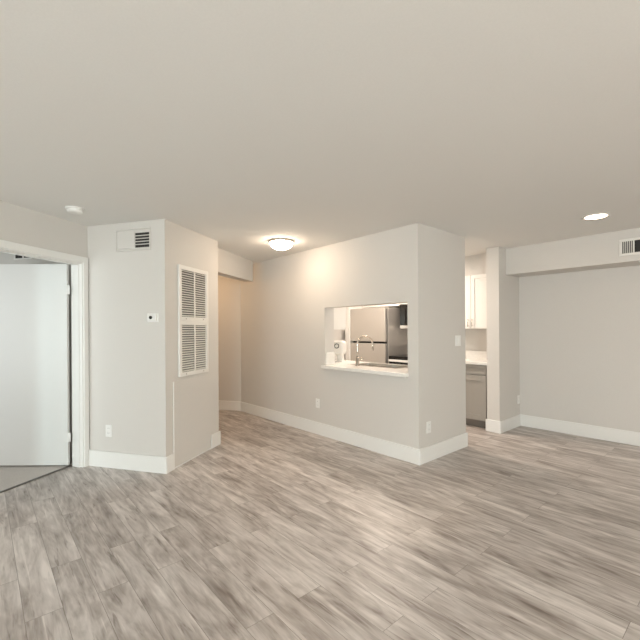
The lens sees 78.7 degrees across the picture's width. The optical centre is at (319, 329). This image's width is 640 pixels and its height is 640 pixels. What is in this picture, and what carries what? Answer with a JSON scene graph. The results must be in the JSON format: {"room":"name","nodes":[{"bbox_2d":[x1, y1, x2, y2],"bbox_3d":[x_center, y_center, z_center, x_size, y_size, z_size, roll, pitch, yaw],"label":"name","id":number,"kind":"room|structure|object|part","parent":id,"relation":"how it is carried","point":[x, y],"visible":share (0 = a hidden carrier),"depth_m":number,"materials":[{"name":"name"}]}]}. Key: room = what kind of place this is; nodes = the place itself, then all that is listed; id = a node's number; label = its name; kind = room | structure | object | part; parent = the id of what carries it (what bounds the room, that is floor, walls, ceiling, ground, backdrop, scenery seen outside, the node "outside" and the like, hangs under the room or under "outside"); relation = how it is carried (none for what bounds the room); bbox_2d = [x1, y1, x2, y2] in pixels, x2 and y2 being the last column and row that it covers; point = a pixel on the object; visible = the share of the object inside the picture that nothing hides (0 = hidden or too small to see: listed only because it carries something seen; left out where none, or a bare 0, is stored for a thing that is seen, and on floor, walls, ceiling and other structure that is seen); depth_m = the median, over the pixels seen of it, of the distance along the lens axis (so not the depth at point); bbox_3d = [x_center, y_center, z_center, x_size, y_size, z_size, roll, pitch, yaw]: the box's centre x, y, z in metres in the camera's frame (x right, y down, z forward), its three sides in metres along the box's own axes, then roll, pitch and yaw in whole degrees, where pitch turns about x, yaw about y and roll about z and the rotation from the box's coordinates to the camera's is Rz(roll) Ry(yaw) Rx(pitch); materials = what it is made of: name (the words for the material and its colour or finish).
{"room":"empty living room","nodes":[
{"label":"empty living room","id":0,"kind":"room"},
{"bbox_2d":[0,252,71,457],"bbox_3d":[-3.982,0.174,4.618,3.150,2.440,0.120,0,0,16],"label":"wall","id":1,"kind":"structure","parent":0,"point":[5,258],"depth_m":4.20,"materials":[{"name":"beige paint"}]},
{"bbox_2d":[14,255,31,259],"bbox_3d":[-3.327,-0.865,4.367,0.260,0.160,0.011,0,0,15],"label":"air vent","id":2,"kind":"object","parent":1,"relation":"in","point":[16,257],"visible":0.34,"depth_m":4.38,"materials":[{"name":"white metal"}]},
{"bbox_2d":[0,200,87,257],"bbox_3d":[-3.380,0.171,0.580,0.131,2.440,7.100,0,0,16],"label":"wall","id":3,"kind":"structure","parent":0,"point":[18,224],"depth_m":3.51,"materials":[{"name":"beige paint"}]},
{"bbox_2d":[0,264,70,465],"bbox_3d":[-2.928,0.353,3.929,0.842,2.022,0.040,0,0,0],"label":"door","id":4,"kind":"structure","parent":3,"relation":"in","point":[34,298],"depth_m":3.91,"materials":[{"name":"white paint"}]},
{"bbox_2d":[0,465,71,492],"bbox_3d":[-2.647,1.381,3.555,0.023,0.011,0.860,0,0,15],"label":"trim","id":5,"kind":"structure","parent":3,"relation":"attached to","point":[68,465],"depth_m":3.59,"materials":[{"name":"grey metal"}]},
{"bbox_2d":[0,240,88,467],"bbox_3d":[-2.558,0.358,3.538,0.136,2.056,0.843,0,0,16],"label":"trim","id":6,"kind":"structure","parent":3,"relation":"attached to","point":[76,267],"depth_m":3.92,"materials":[{"name":"white paint"}]},
{"bbox_2d":[87,219,173,456],"bbox_3d":[-1.910,0.162,3.919,0.919,2.440,0.120,0,0,15],"label":"wall","id":7,"kind":"structure","parent":0,"point":[131,357],"depth_m":3.85,"materials":[{"name":"beige paint"}]},
{"bbox_2d":[106,425,111,436],"bbox_3d":[-2.119,1.015,3.911,0.076,0.120,0.010,0,0,15],"label":"wall outlet","id":8,"kind":"object","parent":7,"relation":"attached to","point":[108,427],"visible":1,"depth_m":3.91,"materials":[{"name":"white plastic"}]},
{"bbox_2d":[89,450,166,473],"bbox_3d":[-1.913,1.302,3.851,0.935,0.160,0.017,0,0,16],"label":"baseboard","id":9,"kind":"structure","parent":7,"relation":"attached to","point":[117,460],"depth_m":3.83,"materials":[{"name":"white paint"}]},
{"bbox_2d":[115,227,150,251],"bbox_3d":[-1.837,-0.884,3.828,0.410,0.220,0.012,0,0,16],"label":"air vent","id":10,"kind":"object","parent":7,"relation":"in","point":[130,239],"visible":1,"depth_m":3.83,"materials":[{"name":"white metal"}]},
{"bbox_2d":[147,313,158,321],"bbox_3d":[-1.618,-0.115,3.759,0.124,0.086,0.032,0,0,16],"label":"thermostat","id":11,"kind":"object","parent":7,"relation":"attached to","point":[151,317],"visible":1,"depth_m":3.75,"materials":[{"name":"white plastic"}]},
{"bbox_2d":[172,222,218,461],"bbox_3d":[-1.394,0.159,4.284,0.120,2.440,0.860,0,0,16],"label":"wall","id":12,"kind":"structure","parent":0,"point":[193,249],"depth_m":4.40,"materials":[{"name":"beige paint"}]},
{"bbox_2d":[167,453,174,472],"bbox_3d":[-1.454,1.295,3.788,0.016,0.162,0.108,0,0,15],"label":"baseboard","id":13,"kind":"structure","parent":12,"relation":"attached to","point":[171,458],"depth_m":3.79,"materials":[{"name":"white paint"}]},
{"bbox_2d":[173,375,210,466],"bbox_3d":[-1.353,0.939,4.176,0.009,0.846,0.680,0,0,16],"label":"access panel","id":14,"kind":"object","parent":12,"relation":"attached to","point":[191,397],"visible":1,"depth_m":4.13,"materials":[{"name":"beige paint"}]},
{"bbox_2d":[175,448,210,468],"bbox_3d":[-1.349,1.371,4.178,0.009,0.014,0.685,0,0,16],"label":"trim","id":15,"kind":"structure","parent":12,"relation":"attached to","point":[209,448],"depth_m":4.13,"materials":[{"name":"white paint"}]},
{"bbox_2d":[178,321,208,376],"bbox_3d":[-1.346,0.194,4.184,0.025,0.568,0.539,0,0,15],"label":"air vent","id":16,"kind":"object","parent":12,"relation":"in","point":[193,336],"visible":1,"depth_m":4.16,"materials":[{"name":"white metal"}]},
{"bbox_2d":[178,264,208,321],"bbox_3d":[-1.350,-0.375,4.184,0.025,0.568,0.539,0,0,15],"label":"air vent","id":17,"kind":"object","parent":12,"relation":"in","point":[193,305],"visible":1,"depth_m":4.16,"materials":[{"name":"white metal"}]},
{"bbox_2d":[211,431,220,448],"bbox_3d":[-1.231,1.295,4.592,0.016,0.162,0.204,0,0,15],"label":"baseboard","id":18,"kind":"structure","parent":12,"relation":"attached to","point":[215,439],"depth_m":4.58,"materials":[{"name":"white paint"}]},
{"bbox_2d":[218,275,240,400],"bbox_3d":[-2.107,0.163,6.890,1.950,2.440,0.120,0,0,16],"label":"wall","id":19,"kind":"structure","parent":0,"point":[229,290],"depth_m":6.67,"materials":[{"name":"beige paint"}]},
{"bbox_2d":[219,400,241,410],"bbox_3d":[-2.191,1.303,6.844,1.800,0.160,0.018,0,0,16],"label":"baseboard","id":20,"kind":"structure","parent":19,"relation":"attached to","point":[223,405],"depth_m":6.65,"materials":[{"name":"white paint"}]},
{"bbox_2d":[218,248,252,281],"bbox_3d":[-1.298,-0.905,5.418,0.149,0.315,1.380,0,0,16],"label":"wall header","id":21,"kind":"structure","parent":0,"point":[230,265],"depth_m":5.51,"materials":[{"name":"beige paint"}]},
{"bbox_2d":[0,0,639,263],"bbox_3d":[-1.583,-1.110,2.341,11.300,0.100,13.400,0,0,-41],"label":"ceiling","id":22,"kind":"structure","parent":0,"point":[241,125],"depth_m":1.94,"materials":[{"name":"paint"}]},
{"bbox_2d":[65,206,84,214],"bbox_3d":[-2.136,-1.036,3.400,0.148,0.043,0.148,0,0,-41],"label":"smoke detector","id":23,"kind":"object","parent":22,"relation":"attached to","point":[76,210],"visible":1,"depth_m":3.36,"materials":[{"name":"white plastic"}]},
{"bbox_2d":[268,238,293,250],"bbox_3d":[-0.465,-1.006,4.697,0.310,0.122,0.310,0,0,-41],"label":"dome ceiling light","id":24,"kind":"object","parent":22,"relation":"attached to","point":[281,244],"visible":1,"depth_m":4.60,"materials":[{"name":"white glass"}]},
{"bbox_3d":[-0.465,-1.003,4.697,0.280,0.085,0.280,0,0,-41],"label":"lamp shade","id":25,"kind":"part","parent":24,"relation":"part of","materials":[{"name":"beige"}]},
{"bbox_2d":[582,213,610,219],"bbox_3d":[2.644,-1.082,3.735,0.224,0.009,0.224,0,0,-41],"label":"recessed light","id":26,"kind":"object","parent":22,"relation":"in","point":[595,216],"visible":1,"depth_m":3.73,"materials":[{"name":"white plastic"}]},
{"bbox_2d":[0,410,639,639],"bbox_3d":[-1.567,1.425,2.341,11.300,0.109,13.400,0,0,-41],"label":"floor","id":27,"kind":"structure","parent":0,"point":[276,530],"depth_m":2.50,"materials":[{"name":"grey laminate"}]},
{"bbox_2d":[350,307,407,363],"bbox_3d":[1.063,0.494,7.012,0.645,1.738,0.806,0,0,-41],"label":"refrigerator","id":28,"kind":"object","parent":27,"relation":"on","point":[382,325],"visible":0.59,"depth_m":6.72,"materials":[{"name":"metal"}]},
{"bbox_3d":[0.834,-0.084,6.816,0.048,0.578,0.806,0,0,-41],"label":"freezer door","id":29,"kind":"part","parent":28,"relation":"part of","materials":[{"name":"metal"}]},
{"bbox_3d":[0.839,0.763,6.816,0.048,1.053,0.806,0,0,-41],"label":"door","id":30,"kind":"part","parent":28,"relation":"part of","materials":[{"name":"metal"}]},
{"bbox_2d":[388,354,407,364],"bbox_3d":[1.608,0.790,6.364,0.690,1.040,0.760,0,0,-41],"label":"range","id":31,"kind":"object","parent":27,"relation":"on","point":[394,359],"visible":0.16,"depth_m":6.33,"materials":[{"name":"metal"}]},
{"bbox_3d":[1.397,0.506,6.183,0.042,0.034,0.760,0,0,-41],"label":"trim","id":32,"kind":"part","parent":31,"relation":"part of","materials":[{"name":"white plastic"}]},
{"bbox_3d":[1.401,0.557,6.186,0.032,0.064,0.752,0,0,-41],"label":"control panel","id":33,"kind":"part","parent":31,"relation":"part of","materials":[{"name":"silver glass"}]},
{"bbox_2d":[389,354,407,359],"bbox_3d":[1.613,0.458,6.371,0.600,0.056,0.760,0,0,-41],"label":"cooktop","id":34,"kind":"object","parent":31,"relation":"in","point":[394,357],"depth_m":6.34,"materials":[{"name":"black glass"}]},
{"bbox_2d":[466,364,486,427],"bbox_3d":[2.195,0.920,5.776,0.580,0.874,0.888,0,0,-41],"label":"base cabinet","id":35,"kind":"object","parent":27,"relation":"on","point":[476,375],"visible":0.22,"depth_m":5.39,"materials":[{"name":"grey paint"}]},
{"bbox_2d":[465,350,486,364],"bbox_3d":[2.182,0.404,5.768,0.615,0.155,0.890,0,0,-41],"label":"countertop","id":36,"kind":"structure","parent":35,"relation":"on","point":[472,357],"depth_m":5.88,"materials":[{"name":"white stone"}]},
{"bbox_3d":[2.118,0.554,5.436,0.020,0.117,0.402,0,0,-41],"label":"drawer","id":37,"kind":"part","parent":35,"relation":"part of","materials":[{"name":"grey paint"}]},
{"bbox_3d":[0.319,0.931,5.375,0.545,0.874,2.798,0,0,-41],"label":"cabinet","id":38,"kind":"object","parent":27,"relation":"on","visible":0},
{"bbox_2d":[321,352,408,376],"bbox_3d":[0.249,0.396,5.309,0.792,0.195,2.817,0,0,-41],"label":"countertop","id":39,"kind":"structure","parent":38,"relation":"on","point":[330,357],"depth_m":4.63,"materials":[{"name":"white stone"}]},
{"bbox_2d":[334,341,345,361],"bbox_3d":[0.272,0.306,5.524,0.170,0.295,0.193,0,0,19],"label":"countertop appliance","id":40,"kind":"object","parent":39,"relation":"on","point":[339,346],"visible":0.94,"depth_m":5.45,"materials":[{"name":"white plastic"}]},
{"bbox_3d":[0.295,0.389,5.542,0.080,0.101,0.095,0,0,19],"label":"stem","id":41,"kind":"part","parent":40,"relation":"part of","materials":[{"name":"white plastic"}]},
{"bbox_2d":[355,335,373,365],"bbox_3d":[0.557,0.263,4.881,0.236,0.378,0.130,0,0,-41],"label":"kitchen faucet","id":42,"kind":"object","parent":39,"relation":"on","point":[358,340],"visible":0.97,"depth_m":4.85,"materials":[{"name":"silver metal"}]},
{"bbox_3d":[0.564,0.212,4.882,0.232,0.278,0.023,0,0,-18],"label":"spout","id":43,"kind":"part","parent":42,"relation":"part of","materials":[{"name":"silver metal"}]},
{"bbox_2d":[348,362,407,368],"bbox_3d":[0.779,0.551,4.894,0.430,0.210,0.790,0,0,-41],"label":"sink","id":44,"kind":"object","parent":39,"relation":"in","point":[370,364],"visible":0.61,"depth_m":4.99,"materials":[{"name":"metal"}]},
{"bbox_2d":[352,363,407,367],"bbox_3d":[0.779,0.553,4.894,0.396,0.206,0.756,0,0,-41],"label":"basin","id":45,"kind":"object","parent":44,"relation":"in","point":[382,365],"depth_m":4.99,"materials":[{"name":"metal"}]},
{"bbox_2d":[240,223,427,448],"bbox_3d":[-0.140,0.151,5.357,0.160,2.440,3.637,0,0,-41],"label":"wall","id":46,"kind":"structure","parent":0,"point":[290,301],"depth_m":4.88,"materials":[{"name":"beige paint"}]},
{"bbox_2d":[316,398,319,407],"bbox_3d":[-0.031,0.965,5.108,0.009,0.120,0.076,0,0,-41],"label":"wall outlet","id":47,"kind":"object","parent":46,"relation":"attached to","point":[317,400],"visible":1,"depth_m":5.10,"materials":[{"name":"white plastic"}]},
{"bbox_2d":[241,402,419,464],"bbox_3d":[-0.168,1.291,5.263,0.016,0.160,3.573,0,0,-41],"label":"baseboard","id":48,"kind":"structure","parent":46,"relation":"attached to","point":[392,449],"depth_m":4.76,"materials":[{"name":"white paint"}]},
{"bbox_2d":[334,329,345,359],"bbox_3d":[-0.007,0.150,7.036,2.247,2.440,0.120,0,0,-41],"label":"wall","id":49,"kind":"structure","parent":0,"point":[339,334],"depth_m":7.28,"materials":[{"name":"beige paint"}]},
{"bbox_2d":[334,307,345,329],"bbox_3d":[-0.227,-0.389,5.830,0.335,0.780,1.395,0,0,-41],"label":"upper cabinet","id":50,"kind":"object","parent":49,"relation":"attached to","point":[339,313],"visible":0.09,"depth_m":5.34,"materials":[{"name":"white paint"}]},
{"bbox_2d":[427,226,519,445],"bbox_3d":[1.913,0.138,4.832,2.247,2.440,0.167,0,0,-41],"label":"wall","id":51,"kind":"structure","parent":0,"point":[445,250],"depth_m":4.45,"materials":[{"name":"beige paint"}]},
{"bbox_2d":[427,421,430,432],"bbox_3d":[1.128,1.011,4.040,0.076,0.120,0.009,0,0,-41],"label":"wall outlet","id":52,"kind":"object","parent":51,"relation":"attached to","point":[428,422],"visible":1,"depth_m":4.04,"materials":[{"name":"white plastic"}]},
{"bbox_2d":[420,433,467,464],"bbox_3d":[1.320,1.282,4.287,0.945,0.160,0.146,0,0,-41],"label":"baseboard","id":53,"kind":"structure","parent":51,"relation":"attached to","point":[437,450],"depth_m":4.20,"materials":[{"name":"white paint"}]},
{"bbox_2d":[455,335,460,345],"bbox_3d":[1.568,0.125,4.427,0.116,0.120,0.011,0,0,-41],"label":"light switch","id":54,"kind":"object","parent":51,"relation":"attached to","point":[457,337],"visible":1,"depth_m":4.42,"materials":[{"name":"white plastic"}]},
{"bbox_2d":[486,414,520,433],"bbox_3d":[2.518,1.275,5.353,0.630,0.160,0.199,0,0,-41],"label":"baseboard","id":55,"kind":"structure","parent":51,"relation":"attached to","point":[505,425],"depth_m":5.18,"materials":[{"name":"white paint"}]},
{"bbox_2d":[465,253,485,275],"bbox_3d":[1.667,-0.935,6.578,0.315,0.290,2.780,0,0,-41],"label":"wall","id":56,"kind":"structure","parent":0,"point":[474,264],"depth_m":5.66,"materials":[{"name":"beige paint"}]},
{"bbox_2d":[392,265,639,431],"bbox_3d":[3.841,0.127,4.421,0.120,2.440,9.120,0,0,-41],"label":"wall","id":57,"kind":"structure","parent":0,"point":[579,332],"depth_m":4.94,"materials":[{"name":"beige paint"}]},
{"bbox_2d":[345,306,361,360],"bbox_3d":[0.754,0.290,7.356,0.680,2.150,0.097,0,0,-41],"label":"trim","id":58,"kind":"structure","parent":57,"relation":"attached to","point":[347,330],"depth_m":7.12,"materials":[{"name":"white paint"}]},
{"bbox_2d":[362,304,400,307],"bbox_3d":[1.199,-0.597,7.102,0.335,0.380,0.868,0,0,-41],"label":"upper cabinet","id":59,"kind":"object","parent":57,"relation":"attached to","point":[386,305],"visible":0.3,"depth_m":6.96,"materials":[{"name":"white paint"}]},
{"bbox_3d":[0.938,-0.596,7.162,0.020,0.376,0.430,0,0,-41],"label":"cabinet door","id":60,"kind":"part","parent":59,"relation":"part of","materials":[{"name":"white paint"}]},
{"bbox_3d":[1.223,-0.598,6.835,0.020,0.376,0.430,0,0,-41],"label":"cabinet door","id":61,"kind":"part","parent":59,"relation":"part of","materials":[{"name":"white paint"}]},
{"bbox_2d":[400,304,407,328],"bbox_3d":[1.723,-0.222,6.470,0.376,0.407,0.756,0,0,-41],"label":"microwave","id":62,"kind":"object","parent":57,"relation":"attached to","point":[403,308],"visible":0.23,"depth_m":6.60,"materials":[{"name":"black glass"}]},
{"bbox_2d":[465,274,486,328],"bbox_3d":[2.315,-0.404,5.798,0.368,0.780,0.753,0,0,-41],"label":"upper cabinet","id":63,"kind":"object","parent":57,"relation":"attached to","point":[475,285],"visible":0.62,"depth_m":5.65,"materials":[{"name":"white paint"}]},
{"bbox_3d":[2.085,-0.403,5.847,0.020,0.776,0.372,0,0,-41],"label":"cabinet door","id":64,"kind":"part","parent":63,"relation":"part of","materials":[{"name":"white paint"}]},
{"bbox_2d":[520,414,639,445],"bbox_3d":[4.755,1.261,3.277,0.016,0.160,5.903,0,0,-41],"label":"baseboard","id":65,"kind":"structure","parent":57,"relation":"attached to","point":[584,430],"depth_m":4.91,"materials":[{"name":"white paint"}]},
{"bbox_2d":[506,228,639,276],"bbox_3d":[4.591,-0.923,3.146,0.415,0.350,5.903,0,0,-41],"label":"wall","id":66,"kind":"structure","parent":0,"point":[598,251],"depth_m":4.68,"materials":[{"name":"beige paint"}]},
{"bbox_2d":[619,237,639,256],"bbox_3d":[3.431,-0.898,4.151,0.014,0.185,0.400,0,0,-41],"label":"air vent","id":67,"kind":"object","parent":66,"relation":"in","point":[630,246],"visible":1,"depth_m":4.23,"materials":[{"name":"white metal"}]}
]}

